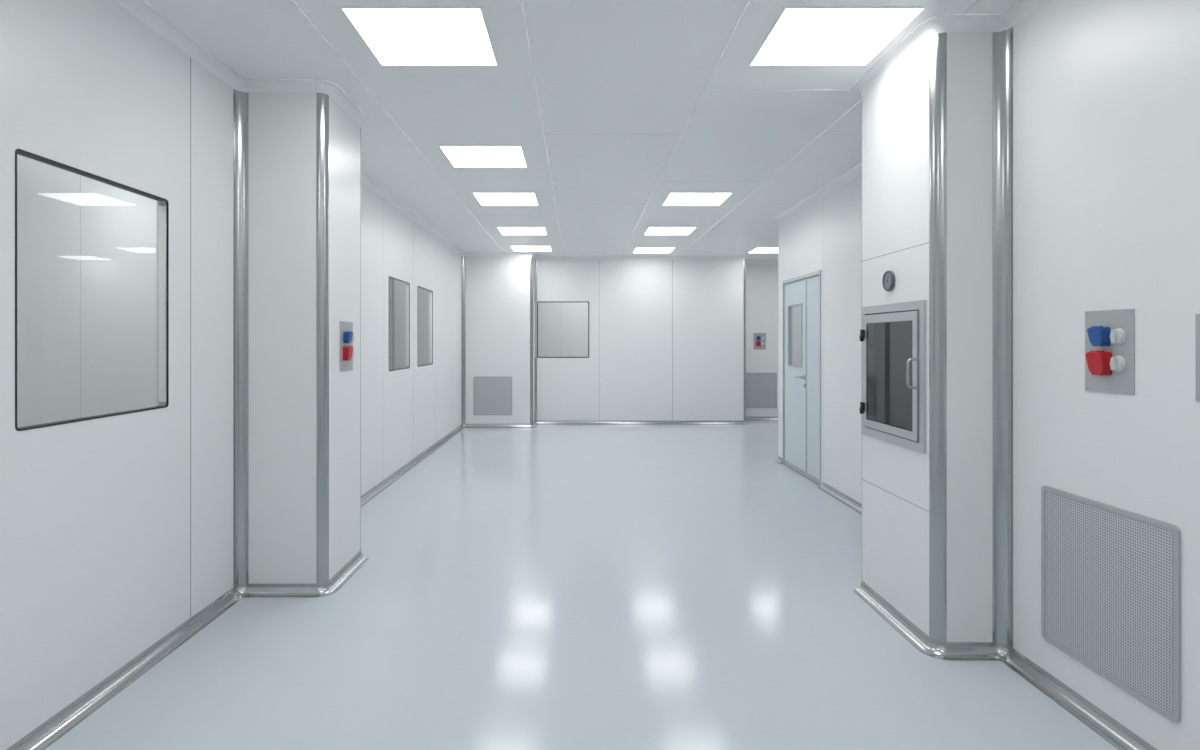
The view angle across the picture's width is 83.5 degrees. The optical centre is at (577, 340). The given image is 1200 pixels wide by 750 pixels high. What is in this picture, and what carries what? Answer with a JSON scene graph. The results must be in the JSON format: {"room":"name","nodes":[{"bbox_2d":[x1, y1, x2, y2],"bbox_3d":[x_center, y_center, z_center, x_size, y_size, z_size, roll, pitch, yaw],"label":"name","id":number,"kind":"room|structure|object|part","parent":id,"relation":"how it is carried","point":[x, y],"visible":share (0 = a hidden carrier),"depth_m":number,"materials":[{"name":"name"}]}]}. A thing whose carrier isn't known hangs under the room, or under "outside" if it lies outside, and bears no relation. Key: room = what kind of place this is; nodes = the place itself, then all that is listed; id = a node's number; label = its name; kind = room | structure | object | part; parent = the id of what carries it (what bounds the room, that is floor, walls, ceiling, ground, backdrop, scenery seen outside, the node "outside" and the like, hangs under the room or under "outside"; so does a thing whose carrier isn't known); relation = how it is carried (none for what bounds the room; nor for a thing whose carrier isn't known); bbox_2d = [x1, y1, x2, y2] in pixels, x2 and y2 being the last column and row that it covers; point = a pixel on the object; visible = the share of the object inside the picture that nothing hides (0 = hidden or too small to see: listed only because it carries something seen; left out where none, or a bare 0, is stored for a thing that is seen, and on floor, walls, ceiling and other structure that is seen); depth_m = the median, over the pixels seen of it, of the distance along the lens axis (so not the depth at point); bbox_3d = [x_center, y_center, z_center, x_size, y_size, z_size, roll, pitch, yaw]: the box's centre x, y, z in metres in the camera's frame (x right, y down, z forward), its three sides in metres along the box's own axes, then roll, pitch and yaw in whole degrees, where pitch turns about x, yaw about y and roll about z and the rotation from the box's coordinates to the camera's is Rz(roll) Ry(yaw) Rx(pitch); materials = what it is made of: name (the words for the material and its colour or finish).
{"room":"clean room","nodes":[
{"label":"clean room","id":0,"kind":"room"},
{"bbox_2d":[15,149,428,430],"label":"windows","id":1,"kind":"structure","parent":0,"point":[87,248],"depth_m":4.72,"materials":[{"name":"clear glass"}]},
{"bbox_2d":[0,0,461,749],"bbox_3d":[-1.930,-0.016,3.825,0.051,2.870,14.450,0,0,0],"label":"wall","id":2,"kind":"structure","parent":0,"point":[116,531],"depth_m":2.87,"materials":[{"name":"white paint"}]},
{"bbox_2d":[6,550,368,749],"bbox_3d":[-1.633,1.390,0.493,0.543,0.058,7.786,0,0,0],"label":"baseboard","id":3,"kind":"structure","parent":2,"relation":"attached to","point":[61,723],"depth_m":3.03,"materials":[{"name":"silver metal"}]},
{"bbox_2d":[233,89,248,586],"bbox_3d":[-1.877,-0.017,3.743,0.056,2.757,0.056,0,0,0],"label":"trim","id":4,"kind":"structure","parent":2,"relation":"attached to","point":[240,99],"depth_m":3.75,"materials":[{"name":"silver metal"}]},
{"bbox_2d":[113,0,369,126],"bbox_3d":[-1.631,-1.423,0.493,0.547,0.057,7.786,0,0,0],"label":"trim","id":5,"kind":"structure","parent":2,"relation":"attached to","point":[142,10],"depth_m":3.64,"materials":[{"name":"white paint"}]},
{"bbox_2d":[389,276,409,370],"bbox_3d":[-1.922,-0.174,7.181,0.038,0.962,0.837,0,0,0],"label":"window","id":6,"kind":"structure","parent":2,"relation":"in","point":[407,283],"depth_m":7.59,"materials":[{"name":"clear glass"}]},
{"bbox_2d":[417,286,432,366],"bbox_3d":[-1.922,-0.174,8.393,0.038,0.962,0.837,0,0,0],"label":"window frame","id":7,"kind":"structure","parent":2,"relation":"in","point":[431,292],"depth_m":8.80,"materials":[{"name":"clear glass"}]},
{"bbox_2d":[462,256,465,423],"bbox_3d":[-1.877,-0.017,11.022,0.056,2.757,0.056,0,0,0],"label":"trim","id":8,"kind":"structure","parent":2,"relation":"attached to","point":[463,257],"depth_m":11.04,"materials":[{"name":"silver metal"}]},
{"bbox_2d":[361,171,777,263],"bbox_3d":[0.255,-1.423,9.863,4.698,0.057,10.832,0,0,45],"label":"trim","id":9,"kind":"structure","parent":2,"relation":"attached to","point":[366,180],"depth_m":11.02,"materials":[{"name":"white paint"}]},
{"bbox_2d":[361,417,777,506],"bbox_3d":[0.254,1.390,9.864,4.695,0.058,10.832,0,0,45],"label":"baseboard","id":10,"kind":"structure","parent":2,"relation":"attached to","point":[392,478],"depth_m":11.03,"materials":[{"name":"silver metal"}]},
{"bbox_2d":[249,93,360,583],"bbox_3d":[-1.661,-0.016,4.079,0.489,2.870,0.615,0,0,0],"label":"wall pier","id":11,"kind":"object","parent":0,"point":[282,126],"visible":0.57,"depth_m":3.77,"materials":[{"name":"white paint"}]},
{"bbox_2d":[316,92,328,583],"bbox_3d":[-1.441,-0.017,3.795,0.052,2.757,0.052,0,0,0],"label":"trim","id":12,"kind":"structure","parent":11,"relation":"attached to","point":[322,100],"depth_m":3.78,"materials":[{"name":"silver metal"}]},
{"bbox_2d":[340,321,353,371],"bbox_3d":[-1.397,0.032,4.106,0.041,0.300,0.224,0,0,0],"label":"panel","id":13,"kind":"object","parent":11,"relation":"attached to","point":[346,328],"visible":1,"depth_m":4.06,"materials":[{"name":"grey metal"}]},
{"bbox_3d":[-1.386,0.076,4.082,0.020,0.088,0.081,0,0,0],"label":"lid","id":14,"kind":"part","parent":13,"relation":"part of","materials":[{"name":"red plastic"}]},
{"bbox_3d":[-1.386,-0.022,4.082,0.020,0.072,0.065,0,0,0],"label":"lid","id":15,"kind":"part","parent":13,"relation":"part of","materials":[{"name":"blue plastic"}]},
{"bbox_2d":[466,256,534,423],"bbox_3d":[-1.323,-0.016,11.268,1.165,2.870,0.435,0,0,0],"label":"wall pier","id":16,"kind":"object","parent":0,"point":[497,287],"visible":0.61,"depth_m":11.05,"materials":[{"name":"white paint"}]},
{"bbox_2d":[473,377,511,414],"bbox_3d":[-1.400,0.902,11.046,0.636,0.636,0.009,0,0,0],"label":"return air grille","id":17,"kind":"object","parent":16,"relation":"attached to","point":[491,395],"visible":1,"depth_m":11.04,"materials":[{"name":"grey metal"}]},
{"bbox_2d":[530,256,532,423],"bbox_3d":[-0.764,-0.017,11.074,0.052,2.757,0.052,0,0,0],"label":"trim","id":18,"kind":"structure","parent":16,"relation":"attached to","point":[531,257],"depth_m":11.05,"materials":[{"name":"silver metal"}]},
{"bbox_2d":[535,301,588,357],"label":"window","id":19,"kind":"structure","parent":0,"point":[562,326],"depth_m":13.20,"materials":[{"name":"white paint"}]},
{"bbox_2d":[145,0,1016,259],"bbox_3d":[1.100,-1.499,4.950,9.400,0.104,16.900,0,0,0],"label":"ceiling","id":20,"kind":"structure","parent":0,"point":[614,108],"depth_m":4.19,"materials":[{"name":"white paint"}]},
{"bbox_2d":[339,7,498,65],"bbox_3d":[-0.727,-1.449,3.228,0.624,0.004,0.624,0,0,0],"label":"recessed light","id":21,"kind":"object","parent":20,"relation":"in","point":[395,36],"visible":1,"depth_m":3.18,"materials":[{"name":"white paint"}]},
{"bbox_2d":[438,146,527,167],"bbox_3d":[-0.727,-1.449,5.300,0.624,0.004,0.624,0,0,0],"label":"recessed light","id":22,"kind":"object","parent":20,"relation":"in","point":[458,156],"visible":1,"depth_m":5.27,"materials":[{"name":"white paint"}]},
{"bbox_2d":[472,193,538,205],"bbox_3d":[-0.727,-1.449,6.880,0.624,0.004,0.624,0,0,0],"label":"recessed light","id":23,"kind":"object","parent":20,"relation":"in","point":[484,199],"visible":1,"depth_m":6.87,"materials":[{"name":"white paint"}]},
{"bbox_2d":[497,227,547,234],"bbox_3d":[-0.727,-1.449,8.860,0.624,0.004,0.624,0,0,0],"label":"recessed light","id":24,"kind":"object","parent":20,"relation":"in","point":[503,230],"visible":1,"depth_m":8.80,"materials":[{"name":"white paint"}]},
{"bbox_2d":[510,246,551,251],"bbox_3d":[-0.727,-1.449,10.560,0.624,0.004,0.624,0,0,0],"label":"recessed light","id":25,"kind":"object","parent":20,"relation":"in","point":[514,248],"visible":1,"depth_m":10.52,"materials":[{"name":"white paint"}]},
{"bbox_2d":[633,247,675,252],"bbox_3d":[1.206,-1.449,10.735,0.624,0.004,0.624,0,0,0],"label":"recessed light","id":26,"kind":"object","parent":20,"relation":"in","point":[637,249],"visible":1,"depth_m":10.63,"materials":[{"name":"white paint"}]},
{"bbox_2d":[644,227,696,234],"bbox_3d":[1.206,-1.449,8.860,0.624,0.004,0.624,0,0,0],"label":"recessed light","id":27,"kind":"object","parent":20,"relation":"in","point":[650,230],"visible":1,"depth_m":8.80,"materials":[{"name":"white paint"}]},
{"bbox_2d":[662,193,732,205],"bbox_3d":[1.206,-1.449,6.880,0.624,0.004,0.624,0,0,0],"label":"recessed light","id":28,"kind":"object","parent":20,"relation":"in","point":[673,199],"visible":1,"depth_m":6.87,"materials":[{"name":"white paint"}]},
{"bbox_2d":[747,247,777,252],"bbox_3d":[3.090,-1.449,10.735,0.624,0.004,0.624,0,0,0],"label":"recessed light","id":29,"kind":"object","parent":20,"relation":"in","point":[758,249],"visible":0.59,"depth_m":10.75,"materials":[{"name":"white paint"}]},
{"bbox_2d":[748,7,927,65],"bbox_3d":[1.206,-1.449,3.228,0.624,0.004,0.624,0,0,0],"label":"recessed light","id":30,"kind":"object","parent":20,"relation":"in","point":[799,36],"visible":1,"depth_m":3.18,"materials":[{"name":"white paint"}]},
{"bbox_2d":[45,420,1117,749],"bbox_3d":[1.100,1.469,4.950,9.400,0.100,16.900,0,0,0],"label":"floor","id":31,"kind":"structure","parent":0,"point":[543,586],"depth_m":3.23,"materials":[{"name":"white"}]},
{"bbox_2d":[537,259,743,420],"bbox_3d":[1.055,-0.016,11.792,3.650,2.870,0.616,0,0,0],"label":"wall","id":32,"kind":"structure","parent":0,"point":[666,336],"depth_m":11.49,"materials":[{"name":"white paint"}]},
{"bbox_2d":[535,358,536,420],"bbox_3d":[-0.719,0.826,11.464,0.042,1.073,0.042,0,0,0],"label":"trim","id":33,"kind":"structure","parent":32,"relation":"attached to","point":[535,358],"depth_m":11.48,"materials":[{"name":"silver metal"}]},
{"bbox_2d":[535,259,536,300],"bbox_3d":[-0.719,-1.036,11.464,0.042,0.718,0.042,0,0,0],"label":"trim","id":34,"kind":"structure","parent":32,"relation":"attached to","point":[535,259],"depth_m":11.48,"materials":[{"name":"silver metal"}]},
{"bbox_2d":[744,259,745,420],"bbox_3d":[2.856,-0.017,11.509,0.052,2.757,0.052,0,0,0],"label":"trim","id":35,"kind":"structure","parent":32,"relation":"attached to","point":[744,259],"depth_m":11.49,"materials":[{"name":"silver metal"}]},
{"bbox_2d":[746,264,777,416],"bbox_3d":[4.275,-0.016,12.125,2.850,2.870,0.050,0,0,0],"label":"wall","id":36,"kind":"structure","parent":0,"point":[761,279],"depth_m":12.10,"materials":[{"name":"white paint"}]},
{"bbox_2d":[753,333,765,349],"bbox_3d":[3.270,0.005,12.079,0.224,0.300,0.041,0,0,0],"label":"panel","id":37,"kind":"object","parent":36,"relation":"attached to","point":[759,339],"visible":1,"depth_m":12.10,"materials":[{"name":"grey metal"}]},
{"bbox_2d":[746,373,776,407],"bbox_3d":[3.260,0.891,12.095,0.636,0.636,0.009,0,0,0],"label":"air vent","id":38,"kind":"object","parent":36,"relation":"in","point":[761,388],"visible":0.87,"depth_m":12.09,"materials":[{"name":"grey metal"}]},
{"bbox_2d":[779,174,861,503],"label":"wall","id":39,"kind":"structure","parent":0,"point":[825,235],"depth_m":6.23,"materials":[{"name":"white paint"}]},
{"bbox_2d":[783,270,820,485],"bbox_3d":[2.365,0.364,7.152,0.110,2.110,1.196,0,0,0],"label":"door","id":40,"kind":"structure","parent":39,"relation":"attached to","point":[801,384],"depth_m":7.08,"materials":[{"name":"grey metal"}]},
{"bbox_3d":[2.385,-0.058,7.348,0.031,0.688,0.481,0,0,0],"label":"vision frame","id":41,"kind":"part","parent":40,"relation":"part of","materials":[{"name":"grey"}]},
{"bbox_3d":[2.393,0.381,7.360,0.045,2.064,0.748,0,0,0],"label":"edge rail","id":42,"kind":"part","parent":40,"relation":"part of","materials":[{"name":"grey metal"}]},
{"bbox_3d":[2.394,0.364,7.359,0.040,1.998,0.721,0,0,0],"label":"panel","id":43,"kind":"part","parent":40,"relation":"part of","materials":[{"name":"white metal"}]},
{"bbox_3d":[2.393,0.381,6.781,0.045,2.064,0.406,0,0,0],"label":"edge rail","id":44,"kind":"part","parent":40,"relation":"part of","materials":[{"name":"grey metal"}]},
{"bbox_3d":[2.394,0.364,6.789,0.040,1.998,0.362,0,0,0],"label":"panel","id":45,"kind":"part","parent":40,"relation":"part of","materials":[{"name":"grey metal"}]},
{"bbox_2d":[775,163,861,455],"bbox_3d":[2.365,-0.043,5.888,0.109,2.815,4.127,0,0,0],"label":"trim","id":46,"kind":"structure","parent":39,"relation":"attached to","point":[856,171],"depth_m":6.78,"materials":[{"name":"white paint"}]},
{"bbox_2d":[775,456,861,514],"bbox_3d":[2.342,1.390,5.883,0.055,0.058,4.115,0,0,0],"label":"baseboard","id":47,"kind":"structure","parent":39,"relation":"attached to","point":[848,501],"depth_m":6.02,"materials":[{"name":"silver metal"}]},
{"bbox_2d":[862,33,992,641],"bbox_3d":[1.992,-0.016,3.431,0.756,2.870,0.788,0,0,0],"label":"wall pier","id":48,"kind":"object","parent":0,"point":[895,111],"visible":0.51,"depth_m":3.11,"materials":[{"name":"white paint"}]},
{"bbox_2d":[882,271,894,290],"bbox_3d":[1.605,-0.310,3.471,0.020,0.106,0.106,0,0,0],"label":"pressure gauge","id":49,"kind":"object","parent":48,"relation":"attached to","point":[888,281],"visible":1,"depth_m":3.46,"materials":[{"name":"grey metal"}]},
{"bbox_2d":[860,300,925,452],"bbox_3d":[1.856,0.166,3.458,0.630,0.713,0.685,0,0,0],"label":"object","id":50,"kind":"object","parent":48,"relation":"attached to","point":[892,336],"visible":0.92,"depth_m":3.39,"materials":[{"name":"silver metal"}]},
{"bbox_3d":[1.588,0.366,3.744,0.014,0.046,0.020,0,0,0],"label":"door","id":51,"kind":"part","parent":50,"relation":"part of","materials":[{"name":"black plastic"}]},
{"bbox_3d":[1.588,-0.039,3.744,0.014,0.046,0.020,0,0,0],"label":"door","id":52,"kind":"part","parent":50,"relation":"part of","materials":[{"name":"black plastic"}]},
{"bbox_3d":[1.598,0.168,3.462,0.001,0.531,0.514,0,0,0],"label":"glass pane","id":53,"kind":"part","parent":50,"relation":"part of","materials":[{"name":"glass"}]},
{"bbox_3d":[1.568,0.152,3.152,0.054,0.145,0.012,0,0,0],"label":"handle","id":54,"kind":"part","parent":50,"relation":"part of","materials":[{"name":"silver metal"}]},
{"bbox_2d":[929,32,946,641],"bbox_3d":[1.639,-0.017,3.061,0.052,2.757,0.052,0,0,0],"label":"trim","id":55,"kind":"structure","parent":48,"relation":"attached to","point":[937,42],"depth_m":3.05,"materials":[{"name":"silver metal"}]},
{"bbox_2d":[1013,0,1199,749],"bbox_3d":[1.955,-0.016,-0.167,0.050,2.870,6.467,0,0,0],"label":"wall","id":56,"kind":"structure","parent":0,"point":[1106,93],"depth_m":2.44,"materials":[{"name":"white paint"}]},
{"bbox_2d":[852,0,1048,95],"bbox_3d":[1.743,-1.423,0.212,0.374,0.057,7.225,0,0,0],"label":"trim","id":57,"kind":"structure","parent":56,"relation":"attached to","point":[1019,10],"depth_m":3.04,"materials":[{"name":"white paint"}]},
{"bbox_2d":[993,27,1012,647],"bbox_3d":[1.902,-0.017,3.009,0.056,2.757,0.056,0,0,0],"label":"trim","id":58,"kind":"structure","parent":56,"relation":"attached to","point":[1002,40],"depth_m":3.02,"materials":[{"name":"silver metal"}]},
{"bbox_2d":[852,580,1156,749],"bbox_3d":[1.745,1.390,0.212,0.370,0.058,7.225,0,0,0],"label":"baseboard","id":59,"kind":"structure","parent":56,"relation":"attached to","point":[1101,723],"depth_m":2.94,"materials":[{"name":"silver metal"}]},
{"bbox_2d":[1085,309,1134,394],"bbox_3d":[1.909,0.038,2.441,0.041,0.300,0.224,0,0,0],"label":"panel","id":60,"kind":"object","parent":56,"relation":"attached to","point":[1109,334],"visible":1,"depth_m":2.43,"materials":[{"name":"grey metal"}]},
{"bbox_3d":[1.899,0.082,2.465,0.020,0.088,0.081,0,0,0],"label":"lid","id":61,"kind":"part","parent":60,"relation":"part of","materials":[{"name":"red plastic"}]},
{"bbox_3d":[1.899,-0.016,2.465,0.020,0.072,0.065,0,0,0],"label":"lid","id":62,"kind":"part","parent":60,"relation":"part of","materials":[{"name":"blue plastic"}]},
{"bbox_2d":[1041,485,1180,722],"bbox_3d":[1.925,0.913,2.469,0.009,0.636,0.636,0,0,0],"label":"air vent","id":63,"kind":"object","parent":56,"relation":"in","point":[1111,575],"visible":1,"depth_m":2.41,"materials":[{"name":"grey metal"}]},
{"bbox_2d":[1195,314,1199,401],"bbox_3d":[1.927,0.053,1.983,0.007,0.274,0.224,0,0,0],"label":"wall plate","id":64,"kind":"object","parent":56,"relation":"attached to","point":[1197,316],"visible":1,"depth_m":2.09,"materials":[{"name":"grey metal"}]}
]}

